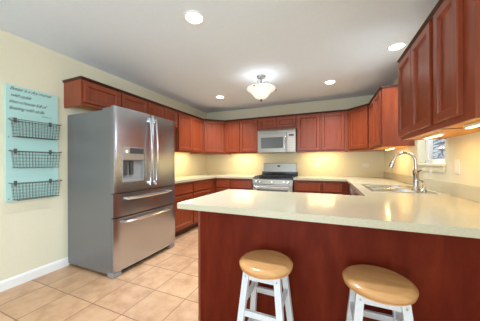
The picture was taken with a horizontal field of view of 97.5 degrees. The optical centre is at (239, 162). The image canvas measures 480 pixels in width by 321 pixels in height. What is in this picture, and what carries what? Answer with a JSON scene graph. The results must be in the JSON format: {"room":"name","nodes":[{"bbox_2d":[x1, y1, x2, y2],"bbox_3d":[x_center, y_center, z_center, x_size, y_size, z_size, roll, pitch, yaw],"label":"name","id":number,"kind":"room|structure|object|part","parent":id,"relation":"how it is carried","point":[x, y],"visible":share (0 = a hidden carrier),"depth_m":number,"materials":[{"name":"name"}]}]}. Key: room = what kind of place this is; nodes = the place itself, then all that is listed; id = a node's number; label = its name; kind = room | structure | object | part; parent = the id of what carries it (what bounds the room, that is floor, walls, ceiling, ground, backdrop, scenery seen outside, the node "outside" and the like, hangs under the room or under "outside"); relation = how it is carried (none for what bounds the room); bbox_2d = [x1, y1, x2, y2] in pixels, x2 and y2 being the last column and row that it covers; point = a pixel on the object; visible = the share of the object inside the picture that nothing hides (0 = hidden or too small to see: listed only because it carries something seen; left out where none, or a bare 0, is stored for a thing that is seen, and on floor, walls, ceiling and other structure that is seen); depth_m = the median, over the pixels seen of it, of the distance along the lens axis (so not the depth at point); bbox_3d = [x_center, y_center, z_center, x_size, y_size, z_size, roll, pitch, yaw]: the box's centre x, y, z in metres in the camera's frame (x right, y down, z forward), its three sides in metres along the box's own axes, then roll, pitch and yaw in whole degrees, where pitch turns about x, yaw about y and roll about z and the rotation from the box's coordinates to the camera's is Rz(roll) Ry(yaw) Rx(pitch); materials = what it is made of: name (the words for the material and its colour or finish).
{"room":"kitchen","nodes":[
{"label":"kitchen","id":0,"kind":"room"},
{"bbox_2d":[0,226,198,320],"bbox_3d":[0.317,1.247,0.501,6.050,0.120,8.205,0,0,23],"label":"floor","id":1,"kind":"structure","parent":0,"point":[163,286],"depth_m":1.91,"materials":[{"name":"tile"}]},
{"bbox_2d":[68,105,174,278],"bbox_3d":[-1.434,0.301,2.721,0.860,1.782,0.942,0,0,23],"label":"refrigerator","id":2,"kind":"object","parent":1,"relation":"on","point":[121,161],"visible":1,"depth_m":2.34,"materials":[{"name":"grey metal"}]},
{"bbox_3d":[-1.209,-0.138,2.382,0.050,0.905,0.491,0,0,23],"label":"door","id":3,"kind":"part","parent":2,"relation":"part of","materials":[{"name":"silver metal"}]},
{"bbox_3d":[-1.210,-0.100,2.369,0.043,0.134,0.265,0,0,23],"label":"control panel","id":4,"kind":"part","parent":2,"relation":"part of","materials":[{"name":"silver metal"}]},
{"bbox_3d":[-1.119,0.855,2.590,0.050,0.550,0.942,0,0,23],"label":"drawer","id":5,"kind":"part","parent":2,"relation":"part of","materials":[{"name":"silver metal"}]},
{"bbox_3d":[-1.120,0.446,2.590,0.050,0.243,0.942,0,0,23],"label":"drawer","id":6,"kind":"part","parent":2,"relation":"part of","materials":[{"name":"silver metal"}]},
{"bbox_3d":[-1.079,0.627,2.545,0.066,0.030,0.710,0,0,23],"label":"handle","id":7,"kind":"part","parent":2,"relation":"part of","materials":[{"name":"silver metal"}]},
{"bbox_3d":[-1.068,0.384,2.573,0.066,0.030,0.690,0,0,23],"label":"handle","id":8,"kind":"part","parent":2,"relation":"part of","materials":[{"name":"silver metal"}]},
{"bbox_3d":[-1.077,-0.138,2.549,0.064,0.810,0.022,0,0,23],"label":"handle","id":9,"kind":"part","parent":2,"relation":"part of","materials":[{"name":"silver metal"}]},
{"bbox_3d":[-1.042,-0.138,2.633,0.064,0.810,0.022,0,0,23],"label":"handle","id":10,"kind":"part","parent":2,"relation":"part of","materials":[{"name":"silver metal"}]},
{"bbox_3d":[-1.026,-0.139,2.819,0.050,0.905,0.445,0,0,23],"label":"door","id":11,"kind":"part","parent":2,"relation":"part of","materials":[{"name":"silver metal"}]},
{"bbox_2d":[174,181,192,236],"bbox_3d":[-1.226,0.755,3.525,0.634,0.873,0.610,0,0,23],"label":"base cabinet","id":12,"kind":"object","parent":1,"relation":"on","point":[183,191],"visible":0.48,"depth_m":3.45,"materials":[{"name":"brown wood"}]},
{"bbox_3d":[-0.942,0.796,3.416,0.024,0.520,0.568,0,0,23],"label":"door","id":13,"kind":"part","parent":12,"relation":"part of","materials":[{"name":"brown wood"}]},
{"bbox_3d":[-0.943,0.434,3.416,0.024,0.145,0.568,0,0,23],"label":"drawer","id":14,"kind":"part","parent":12,"relation":"part of","materials":[{"name":"brown wood"}]},
{"bbox_2d":[189,178,215,229],"bbox_3d":[-0.948,0.754,4.191,0.634,0.873,0.832,0,0,23],"label":"base cabinet","id":15,"kind":"object","parent":1,"relation":"on","point":[207,186],"visible":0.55,"depth_m":3.92,"materials":[{"name":"brown wood"}]},
{"bbox_3d":[-0.699,0.433,3.999,0.024,0.145,0.630,0,0,23],"label":"drawer","id":16,"kind":"part","parent":15,"relation":"part of","materials":[{"name":"brown wood"}]},
{"bbox_3d":[-0.698,0.796,3.999,0.024,0.520,0.630,0,0,23],"label":"door","id":17,"kind":"part","parent":15,"relation":"part of","materials":[{"name":"brown wood"}]},
{"bbox_2d":[215,178,252,191],"bbox_3d":[-0.286,0.752,4.704,1.460,0.873,0.668,0,0,23],"label":"base cabinet","id":18,"kind":"object","parent":1,"relation":"on","point":[222,184],"visible":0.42,"depth_m":4.29,"materials":[{"name":"brown wood"}]},
{"bbox_2d":[175,174,256,183],"bbox_3d":[-0.562,0.296,4.046,1.460,0.040,2.094,0,0,23],"label":"countertop","id":19,"kind":"structure","parent":18,"relation":"on","point":[180,179],"depth_m":4.23,"materials":[{"name":"beige stone"}]},
{"bbox_3d":[-0.345,0.432,4.379,0.305,0.145,0.024,0,0,23],"label":"drawer","id":20,"kind":"part","parent":18,"relation":"part of","materials":[{"name":"brown wood"}]},
{"bbox_3d":[0.032,0.430,4.222,0.450,0.145,0.024,0,0,23],"label":"drawer","id":21,"kind":"part","parent":18,"relation":"part of","materials":[{"name":"brown wood"}]},
{"bbox_2d":[237,250,293,320],"bbox_3d":[0.148,0.866,1.195,0.317,0.642,0.317,0,0,23],"label":"bar stool","id":22,"kind":"object","parent":1,"relation":"on","point":[263,266],"visible":1,"depth_m":1.13,"materials":[{"name":"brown wood"}]},
{"bbox_3d":[0.001,0.888,1.134,0.130,0.599,0.047,0,0,-22],"label":"leg","id":23,"kind":"part","parent":22,"relation":"part of","materials":[{"name":"white paint"}]},
{"bbox_3d":[0.087,0.888,1.342,0.047,0.599,0.130,0,0,-22],"label":"leg","id":24,"kind":"part","parent":22,"relation":"part of","materials":[{"name":"white paint"}]},
{"bbox_3d":[0.146,0.567,1.195,0.300,0.042,0.300,0,0,23],"label":"seat","id":25,"kind":"part","parent":22,"relation":"part of","materials":[{"name":"brown wood"}]},
{"bbox_3d":[0.208,0.887,1.047,0.047,0.599,0.130,0,0,-22],"label":"leg","id":26,"kind":"part","parent":22,"relation":"part of","materials":[{"name":"white paint"}]},
{"bbox_3d":[0.295,0.887,1.255,0.130,0.599,0.047,0,0,-22],"label":"leg","id":27,"kind":"part","parent":22,"relation":"part of","materials":[{"name":"white paint"}]},
{"bbox_2d":[253,163,297,191],"bbox_3d":[0.721,0.596,4.223,0.764,1.178,0.752,0,0,23],"label":"range","id":28,"kind":"object","parent":1,"relation":"on","point":[278,177],"visible":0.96,"depth_m":4.03,"materials":[{"name":"silver metal"}]},
{"bbox_3d":[0.585,0.451,3.901,0.640,0.024,0.052,0,0,23],"label":"handle","id":29,"kind":"part","parent":28,"relation":"part of","materials":[{"name":"silver metal"}]},
{"bbox_3d":[0.603,0.687,3.940,0.754,0.558,0.033,0,0,23],"label":"oven door","id":30,"kind":"part","parent":28,"relation":"part of","materials":[{"name":"silver metal"}]},
{"bbox_3d":[0.602,0.353,3.940,0.762,0.094,0.034,0,0,23],"label":"control panel","id":31,"kind":"part","parent":28,"relation":"part of","materials":[{"name":"silver metal"}]},
{"bbox_2d":[253,176,294,179],"bbox_3d":[0.721,0.294,4.226,0.764,0.023,0.615,0,0,23],"label":"cooktop","id":32,"kind":"object","parent":28,"relation":"in","point":[256,177],"depth_m":3.98,"materials":[{"name":"black metal"}]},
{"bbox_2d":[294,180,348,194],"bbox_3d":[1.517,0.745,3.952,0.905,0.873,0.668,0,0,23],"label":"base cabinet","id":33,"kind":"object","parent":1,"relation":"on","point":[300,186],"visible":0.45,"depth_m":3.65,"materials":[{"name":"brown wood"}]},
{"bbox_3d":[1.200,0.426,3.734,0.430,0.145,0.024,0,0,23],"label":"drawer","id":34,"kind":"part","parent":33,"relation":"part of","materials":[{"name":"brown wood"}]},
{"bbox_3d":[1.573,0.425,3.578,0.300,0.145,0.024,0,0,23],"label":"drawer","id":35,"kind":"part","parent":33,"relation":"part of","materials":[{"name":"brown wood"}]},
{"bbox_2d":[198,211,479,320],"bbox_3d":[0.662,0.749,1.511,1.865,0.872,0.613,0,0,23],"label":"base cabinet","id":36,"kind":"object","parent":1,"relation":"on","point":[444,270],"visible":0.56,"depth_m":1.24,"materials":[{"name":"brown wood"}]},
{"bbox_3d":[-0.189,0.752,1.867,0.020,0.872,0.613,0,0,23],"label":"panel","id":37,"kind":"part","parent":36,"relation":"part of","materials":[{"name":"brown wood"}]},
{"bbox_2d":[177,172,479,238],"bbox_3d":[1.105,0.239,2.647,1.919,0.142,3.392,0,0,23],"label":"countertop","id":38,"kind":"structure","parent":36,"relation":"on","point":[454,210],"depth_m":1.36,"materials":[{"name":"beige stone"}]},
{"bbox_2d":[361,184,436,193],"bbox_3d":[1.585,0.355,2.189,0.493,0.185,0.660,0,0,23],"label":"sink","id":39,"kind":"object","parent":38,"relation":"in","point":[374,188],"visible":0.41,"depth_m":2.18,"materials":[{"name":"silver metal"}]},
{"bbox_2d":[366,185,400,187],"bbox_3d":[1.598,0.356,2.350,0.310,0.182,0.277,0,0,23],"label":"basin","id":40,"kind":"object","parent":39,"relation":"in","point":[375,186],"depth_m":2.45,"materials":[{"name":"silver metal"}]},
{"bbox_2d":[371,188,412,191],"bbox_3d":[1.480,0.356,2.067,0.310,0.182,0.277,0,0,23],"label":"basin","id":41,"kind":"object","parent":39,"relation":"in","point":[373,189],"depth_m":2.16,"materials":[{"name":"silver metal"}]},
{"bbox_2d":[415,179,426,190],"bbox_3d":[1.695,0.206,1.969,0.084,0.110,0.044,0,0,23],"label":"soap dispenser","id":42,"kind":"object","parent":39,"relation":"on","point":[423,181],"visible":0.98,"depth_m":1.96,"materials":[{"name":"silver metal"}]},
{"bbox_2d":[389,152,421,189],"bbox_3d":[1.629,0.074,2.074,0.259,0.375,0.145,0,0,23],"label":"faucet","id":43,"kind":"object","parent":38,"relation":"on","point":[415,172],"visible":0.98,"depth_m":2.07,"materials":[{"name":"silver metal"}]},
{"bbox_3d":[1.650,-0.018,2.107,0.206,0.190,0.027,0,0,23],"label":"spout","id":44,"kind":"part","parent":43,"relation":"part of","materials":[{"name":"silver metal"}]},
{"bbox_2d":[350,186,354,194],"bbox_3d":[1.828,0.745,2.799,0.611,0.872,0.600,0,0,23],"label":"dishwasher","id":45,"kind":"object","parent":1,"relation":"on","point":[352,191],"visible":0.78,"depth_m":2.82,"materials":[{"name":"grey metal"}]},
{"bbox_2d":[342,264,418,320],"bbox_3d":[0.654,0.864,0.998,0.317,0.642,0.317,0,0,23],"label":"bar stool","id":46,"kind":"object","parent":1,"relation":"on","point":[372,285],"visible":1,"depth_m":0.94,"materials":[{"name":"brown wood"}]},
{"bbox_3d":[0.594,0.886,1.145,0.047,0.599,0.130,0,0,-22],"label":"leg","id":47,"kind":"part","parent":46,"relation":"part of","materials":[{"name":"white paint"}]},
{"bbox_3d":[0.507,0.886,0.938,0.130,0.599,0.047,0,0,-22],"label":"leg","id":48,"kind":"part","parent":46,"relation":"part of","materials":[{"name":"white paint"}]},
{"bbox_3d":[0.801,0.885,1.059,0.130,0.599,0.047,0,0,-22],"label":"leg","id":49,"kind":"part","parent":46,"relation":"part of","materials":[{"name":"white paint"}]},
{"bbox_3d":[0.715,0.885,0.851,0.047,0.599,0.130,0,0,-22],"label":"leg","id":50,"kind":"part","parent":46,"relation":"part of","materials":[{"name":"white paint"}]},
{"bbox_2d":[0,29,206,280],"bbox_3d":[-2.424,-0.023,1.643,0.120,2.440,8.205,0,0,23],"label":"wall","id":51,"kind":"structure","parent":0,"point":[33,232],"depth_m":2.24,"materials":[{"name":"paint"}]},
{"bbox_2d":[4,83,57,202],"bbox_3d":[-2.117,-0.187,2.165,0.045,1.121,0.418,0,0,23],"label":"board","id":52,"kind":"object","parent":51,"relation":"attached to","point":[19,102],"visible":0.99,"depth_m":2.13,"materials":[{"name":"teal"}]},
{"bbox_2d":[8,118,61,139],"bbox_3d":[-2.060,-0.333,2.138,0.122,0.169,0.407,0,0,23],"label":"wire basket","id":53,"kind":"object","parent":52,"relation":"hanging from","point":[14,119],"visible":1,"depth_m":2.10,"materials":[{"name":"grey metal"}]},
{"bbox_2d":[8,180,61,200],"bbox_3d":[-2.058,0.271,2.138,0.122,0.169,0.407,0,0,23],"label":"wire basket","id":54,"kind":"object","parent":52,"relation":"hanging from","point":[55,181],"visible":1,"depth_m":2.10,"materials":[{"name":"grey metal"}]},
{"bbox_2d":[8,150,61,167],"bbox_3d":[-2.059,-0.036,2.138,0.122,0.169,0.407,0,0,23],"label":"wire basket","id":55,"kind":"object","parent":52,"relation":"hanging from","point":[11,151],"visible":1,"depth_m":2.08,"materials":[{"name":"grey metal"}]},
{"bbox_2d":[0,257,68,291],"bbox_3d":[-2.946,1.150,0.208,0.014,0.098,4.890,0,0,23],"label":"baseboard","id":56,"kind":"structure","parent":51,"relation":"attached to","point":[11,282],"depth_m":2.15,"materials":[{"name":"white wood"}]},
{"bbox_2d":[62,76,147,113],"bbox_3d":[-1.704,-0.792,2.777,0.338,0.312,0.926,0,0,23],"label":"upper cabinet","id":57,"kind":"object","parent":51,"relation":"attached to","point":[82,92],"visible":0.76,"depth_m":2.46,"materials":[{"name":"brown wood"}]},
{"bbox_3d":[-1.641,-0.788,2.520,0.024,0.235,0.437,0,0,23],"label":"door","id":58,"kind":"part","parent":57,"relation":"part of","materials":[{"name":"brown wood"}]},
{"bbox_3d":[-1.705,-0.934,2.777,0.338,0.028,0.926,0,0,23],"label":"crown trim","id":59,"kind":"part","parent":57,"relation":"part of","materials":[{"name":"brown wood"}]},
{"bbox_3d":[-1.463,-0.789,2.946,0.024,0.235,0.415,0,0,23],"label":"door","id":60,"kind":"part","parent":57,"relation":"part of","materials":[{"name":"brown wood"}]},
{"bbox_2d":[147,99,177,127],"bbox_3d":[-1.394,-0.793,3.521,0.338,0.312,0.684,0,0,23],"label":"upper cabinet","id":61,"kind":"object","parent":51,"relation":"attached to","point":[154,108],"visible":0.59,"depth_m":3.42,"materials":[{"name":"brown wood"}]},
{"bbox_3d":[-1.312,-0.790,3.307,0.024,0.235,0.323,0,0,23],"label":"door","id":62,"kind":"part","parent":61,"relation":"part of","materials":[{"name":"brown wood"}]},
{"bbox_3d":[-1.249,-0.935,3.460,0.024,0.028,0.684,0,0,23],"label":"crown trim","id":63,"kind":"part","parent":61,"relation":"part of","materials":[{"name":"brown wood"}]},
{"bbox_3d":[-1.186,-0.790,3.610,0.024,0.235,0.324,0,0,23],"label":"door","id":64,"kind":"part","parent":61,"relation":"part of","materials":[{"name":"brown wood"}]},
{"bbox_2d":[175,110,202,153],"bbox_3d":[-1.101,-0.574,4.219,0.338,0.752,0.828,0,0,23],"label":"upper cabinet","id":65,"kind":"object","parent":51,"relation":"attached to","point":[189,129],"visible":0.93,"depth_m":4.08,"materials":[{"name":"brown wood"}]},
{"bbox_3d":[-1.032,-0.571,3.976,0.024,0.675,0.392,0,0,23],"label":"door","id":66,"kind":"part","parent":65,"relation":"part of","materials":[{"name":"brown wood"}]},
{"bbox_3d":[-0.958,-0.936,4.159,0.024,0.028,0.828,0,0,23],"label":"crown trim","id":67,"kind":"part","parent":65,"relation":"part of","materials":[{"name":"brown wood"}]},
{"bbox_3d":[-0.880,-0.571,4.340,0.024,0.675,0.389,0,0,23],"label":"door","id":68,"kind":"part","parent":65,"relation":"part of","materials":[{"name":"brown wood"}]},
{"bbox_2d":[0,0,438,112],"bbox_3d":[0.307,-1.313,0.501,6.050,0.120,8.205,0,0,23],"label":"ceiling","id":69,"kind":"structure","parent":0,"point":[299,46],"depth_m":2.18,"materials":[{"name":"paint"}]},
{"bbox_2d":[183,10,203,24],"bbox_3d":[-0.395,-1.246,1.810,0.176,0.008,0.176,0,0,23],"label":"recessed light","id":70,"kind":"object","parent":69,"relation":"in","point":[194,17],"visible":1,"depth_m":1.80,"materials":[{"name":"white"}]},
{"bbox_2d":[247,74,276,101],"bbox_3d":[0.304,-1.067,3.035,0.420,0.372,0.429,0,0,23],"label":"pendant light","id":71,"kind":"object","parent":69,"relation":"attached to","point":[260,91],"visible":1,"depth_m":2.95,"materials":[{"name":"white glass"}]},
{"bbox_3d":[0.306,-0.995,3.041,0.418,0.160,0.418,0,0,23],"label":"lamp shade","id":72,"kind":"part","parent":71,"relation":"part of","materials":[{"name":"white glass"}]},
{"bbox_2d":[324,80,335,83],"bbox_3d":[1.399,-1.253,3.272,0.176,0.008,0.176,0,0,23],"label":"recessed light","id":73,"kind":"object","parent":69,"relation":"in","point":[328,81],"visible":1,"depth_m":3.27,"materials":[{"name":"white"}]},
{"bbox_2d":[387,42,406,50],"bbox_3d":[1.692,-1.254,2.274,0.176,0.008,0.176,0,0,23],"label":"recessed light","id":74,"kind":"object","parent":69,"relation":"in","point":[396,46],"visible":1,"depth_m":2.27,"materials":[{"name":"white"}]},
{"bbox_2d":[207,95,384,194],"bbox_3d":[0.928,-0.035,4.624,3.770,2.440,0.120,0,0,23],"label":"wall","id":75,"kind":"structure","parent":0,"point":[340,163],"depth_m":4.38,"materials":[{"name":"paint"}]},
{"bbox_2d":[200,119,228,154],"bbox_3d":[-0.657,-0.576,4.848,0.673,0.752,0.685,0,0,23],"label":"upper cabinet","id":76,"kind":"object","parent":75,"relation":"attached to","point":[213,130],"visible":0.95,"depth_m":4.63,"materials":[{"name":"brown wood"}]},
{"bbox_3d":[-0.574,-0.938,4.632,0.471,0.028,0.024,0,0,-22],"label":"crown trim","id":77,"kind":"part","parent":76,"relation":"part of","materials":[{"name":"brown wood"}]},
{"bbox_3d":[-0.573,-0.572,4.632,0.435,0.675,0.024,0,0,-22],"label":"door","id":78,"kind":"part","parent":76,"relation":"part of","materials":[{"name":"brown wood"}]},
{"bbox_2d":[224,117,261,153],"bbox_3d":[0.078,-0.578,4.722,0.797,0.752,0.350,0,0,23],"label":"upper cabinet","id":79,"kind":"object","parent":75,"relation":"attached to","point":[240,134],"visible":0.87,"depth_m":4.55,"materials":[{"name":"brown wood"}]},
{"bbox_3d":[-0.173,-0.574,4.650,0.354,0.675,0.024,0,0,23],"label":"door","id":80,"kind":"part","parent":79,"relation":"part of","materials":[{"name":"brown wood"}]},
{"bbox_3d":[0.014,-0.940,4.572,0.797,0.028,0.024,0,0,23],"label":"crown trim","id":81,"kind":"part","parent":79,"relation":"part of","materials":[{"name":"brown wood"}]},
{"bbox_3d":[0.187,-0.575,4.500,0.385,0.675,0.024,0,0,23],"label":"door","id":82,"kind":"part","parent":79,"relation":"part of","materials":[{"name":"brown wood"}]},
{"bbox_2d":[258,114,296,129],"bbox_3d":[0.807,-0.817,4.418,0.782,0.280,0.350,0,0,23],"label":"upper cabinet","id":83,"kind":"object","parent":75,"relation":"attached to","point":[290,120],"visible":0.83,"depth_m":4.25,"materials":[{"name":"brown wood"}]},
{"bbox_3d":[0.569,-0.813,4.340,0.367,0.203,0.024,0,0,23],"label":"door","id":84,"kind":"part","parent":83,"relation":"part of","materials":[{"name":"brown wood"}]},
{"bbox_2d":[257,128,296,153],"bbox_3d":[0.784,-0.440,4.361,0.765,0.466,0.474,0,0,23],"label":"microwave","id":85,"kind":"object","parent":83,"relation":"attached to","point":[274,140],"visible":0.96,"depth_m":4.18,"materials":[{"name":"silver metal"}]},
{"bbox_3d":[0.640,-0.401,4.226,0.599,0.381,0.026,0,0,23],"label":"door","id":86,"kind":"part","parent":85,"relation":"part of","materials":[{"name":"silver metal"}]},
{"bbox_3d":[0.994,-0.402,4.079,0.161,0.381,0.024,0,0,23],"label":"control panel","id":87,"kind":"part","parent":85,"relation":"part of","materials":[{"name":"grey metal"}]},
{"bbox_3d":[0.743,-0.943,4.267,0.782,0.028,0.024,0,0,23],"label":"crown trim","id":88,"kind":"part","parent":83,"relation":"part of","materials":[{"name":"brown wood"}]},
{"bbox_3d":[0.918,-0.814,4.194,0.367,0.203,0.024,0,0,23],"label":"door","id":89,"kind":"part","parent":83,"relation":"part of","materials":[{"name":"brown wood"}]},
{"bbox_2d":[296,109,347,152],"bbox_3d":[1.582,-0.584,4.095,0.895,0.752,0.350,0,0,23],"label":"upper cabinet","id":90,"kind":"object","parent":75,"relation":"attached to","point":[323,131],"visible":1,"depth_m":3.92,"materials":[{"name":"brown wood"}]},
{"bbox_3d":[1.311,-0.579,4.031,0.400,0.675,0.024,0,0,23],"label":"door","id":91,"kind":"part","parent":90,"relation":"part of","materials":[{"name":"brown wood"}]},
{"bbox_3d":[1.518,-0.946,3.944,0.895,0.028,0.024,0,0,23],"label":"crown trim","id":92,"kind":"part","parent":90,"relation":"part of","materials":[{"name":"brown wood"}]},
{"bbox_3d":[1.705,-0.581,3.866,0.386,0.675,0.024,0,0,23],"label":"door","id":93,"kind":"part","parent":90,"relation":"part of","materials":[{"name":"brown wood"}]},
{"bbox_2d":[347,103,388,151],"bbox_3d":[2.226,-0.586,3.672,0.635,0.752,0.634,0,0,23],"label":"upper cabinet","id":94,"kind":"object","parent":75,"relation":"attached to","point":[358,117],"visible":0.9,"depth_m":3.58,"materials":[{"name":"brown wood"}]},
{"bbox_3d":[2.007,-0.582,3.582,0.024,0.675,0.363,0,0,-22],"label":"door","id":95,"kind":"part","parent":94,"relation":"part of","materials":[{"name":"brown wood"}]},
{"bbox_3d":[2.006,-0.947,3.582,0.024,0.028,0.399,0,0,-22],"label":"crown trim","id":96,"kind":"part","parent":94,"relation":"part of","materials":[{"name":"brown wood"}]},
{"bbox_2d":[385,78,479,186],"bbox_3d":[2.797,-0.042,1.560,2.040,2.440,4.335,0,0,23],"label":"wall","id":97,"kind":"structure","parent":0,"point":[466,148],"depth_m":1.77,"materials":[{"name":"paint"}]},
{"bbox_2d":[368,84,414,149],"bbox_3d":[2.079,-0.583,2.951,0.352,0.757,0.826,0,0,23],"label":"upper cabinet","id":98,"kind":"object","parent":97,"relation":"attached to","point":[383,106],"visible":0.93,"depth_m":2.63,"materials":[{"name":"brown wood"}]},
{"bbox_3d":[2.001,-0.579,3.190,0.024,0.680,0.385,0,0,23],"label":"door","id":99,"kind":"part","parent":98,"relation":"part of","materials":[{"name":"brown wood"}]},
{"bbox_3d":[1.853,-0.579,2.835,0.024,0.680,0.355,0,0,23],"label":"door","id":100,"kind":"part","parent":98,"relation":"part of","materials":[{"name":"brown wood"}]},
{"bbox_3d":[2.077,-0.948,2.951,0.351,0.028,0.826,0,0,23],"label":"crown trim","id":101,"kind":"part","parent":98,"relation":"part of","materials":[{"name":"brown wood"}]},
{"bbox_2d":[417,163,445,172],"bbox_3d":[1.962,0.047,2.147,0.102,0.078,0.675,0,0,23],"label":"trim","id":102,"kind":"structure","parent":97,"relation":"attached to","point":[421,166],"depth_m":2.06,"materials":[{"name":"paint"}]},
{"bbox_2d":[384,172,479,202],"bbox_3d":[1.982,0.215,2.281,0.019,0.102,3.392,0,0,23],"label":"backsplash","id":103,"kind":"structure","parent":97,"relation":"attached to","point":[468,192],"depth_m":1.82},
{"bbox_2d":[426,139,444,163],"bbox_3d":[2.033,-0.422,2.117,0.053,0.893,0.613,0,0,23],"label":"window","id":104,"kind":"structure","parent":97,"relation":"in","point":[429,143],"depth_m":2.35,"materials":[{"name":"white plastic"}]},
{"bbox_2d":[397,12,479,140],"bbox_3d":[1.514,-0.585,1.599,0.352,0.750,0.719,0,0,23],"label":"upper cabinet","id":105,"kind":"object","parent":97,"relation":"attached to","point":[415,66],"visible":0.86,"depth_m":1.57,"materials":[{"name":"brown wood"}]},
{"bbox_3d":[1.427,-0.581,1.815,0.024,0.673,0.330,0,0,23],"label":"door","id":106,"kind":"part","parent":105,"relation":"part of","materials":[{"name":"brown wood"}]},
{"bbox_3d":[1.513,-0.946,1.599,0.351,0.028,0.719,0,0,23],"label":"crown trim","id":107,"kind":"part","parent":105,"relation":"part of","materials":[{"name":"brown wood"}]},
{"bbox_3d":[1.298,-0.580,1.505,0.024,0.673,0.326,0,0,23],"label":"door","id":108,"kind":"part","parent":105,"relation":"part of","materials":[{"name":"brown wood"}]},
{"bbox_2d":[423,132,443,138],"bbox_3d":[1.451,-0.201,1.583,0.032,0.022,0.260,0,0,23],"label":"light","id":109,"kind":"object","parent":105,"relation":"attached to","point":[440,133],"visible":1,"depth_m":1.54,"materials":[{"name":"white plastic"}]},
{"bbox_2d":[431,0,479,129],"bbox_3d":[1.300,-0.584,1.085,0.352,0.750,0.392,0,0,23],"label":"upper cabinet","id":110,"kind":"object","parent":97,"relation":"attached to","point":[456,23],"visible":0.95,"depth_m":1.08,"materials":[{"name":"brown wood"}]},
{"bbox_3d":[1.298,-0.945,1.085,0.351,0.028,0.392,0,0,23],"label":"crown trim","id":111,"kind":"part","parent":110,"relation":"part of","materials":[{"name":"brown wood"}]},
{"bbox_3d":[1.165,-0.580,1.188,0.024,0.673,0.263,0,0,23],"label":"door","id":112,"kind":"part","parent":110,"relation":"part of","materials":[{"name":"brown wood"}]},
{"bbox_2d":[463,121,479,128],"bbox_3d":[1.242,-0.201,1.107,0.032,0.022,0.160,0,0,23],"label":"light","id":113,"kind":"object","parent":110,"relation":"attached to","point":[475,124],"visible":1,"depth_m":1.12,"materials":[{"name":"white plastic"}]},
{"bbox_2d":[455,159,459,173],"bbox_3d":[1.739,0.032,1.685,0.008,0.117,0.072,0,0,23],"label":"light switch","id":114,"kind":"object","parent":97,"relation":"attached to","point":[457,162],"visible":1,"depth_m":1.67,"materials":[{"name":"white plastic"}]},
{"label":"outside","id":115,"kind":"structure","parent":0,"visible":0},
{"bbox_3d":[25.611,1.493,7.732,38.700,0.200,46.000,0,0,23],"label":"snowy ground","id":116,"kind":"structure","parent":115,"visible":0},
{"bbox_2d":[433,139,444,158],"bbox_3d":[10.222,-1.049,11.623,2.151,5.003,2.002,0,0,-17],"label":"tree","id":117,"kind":"object","parent":116,"relation":"on","point":[438,139],"visible":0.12,"depth_m":11.23,"materials":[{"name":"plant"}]},
{"bbox_2d":[434,139,444,155],"bbox_3d":[5.251,-0.630,4.986,1.982,4.203,1.955,0,0,1],"label":"tree","id":118,"kind":"object","parent":116,"relation":"on","point":[441,150],"visible":0.02,"depth_m":5.61,"materials":[{"name":"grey plant"}]}
]}

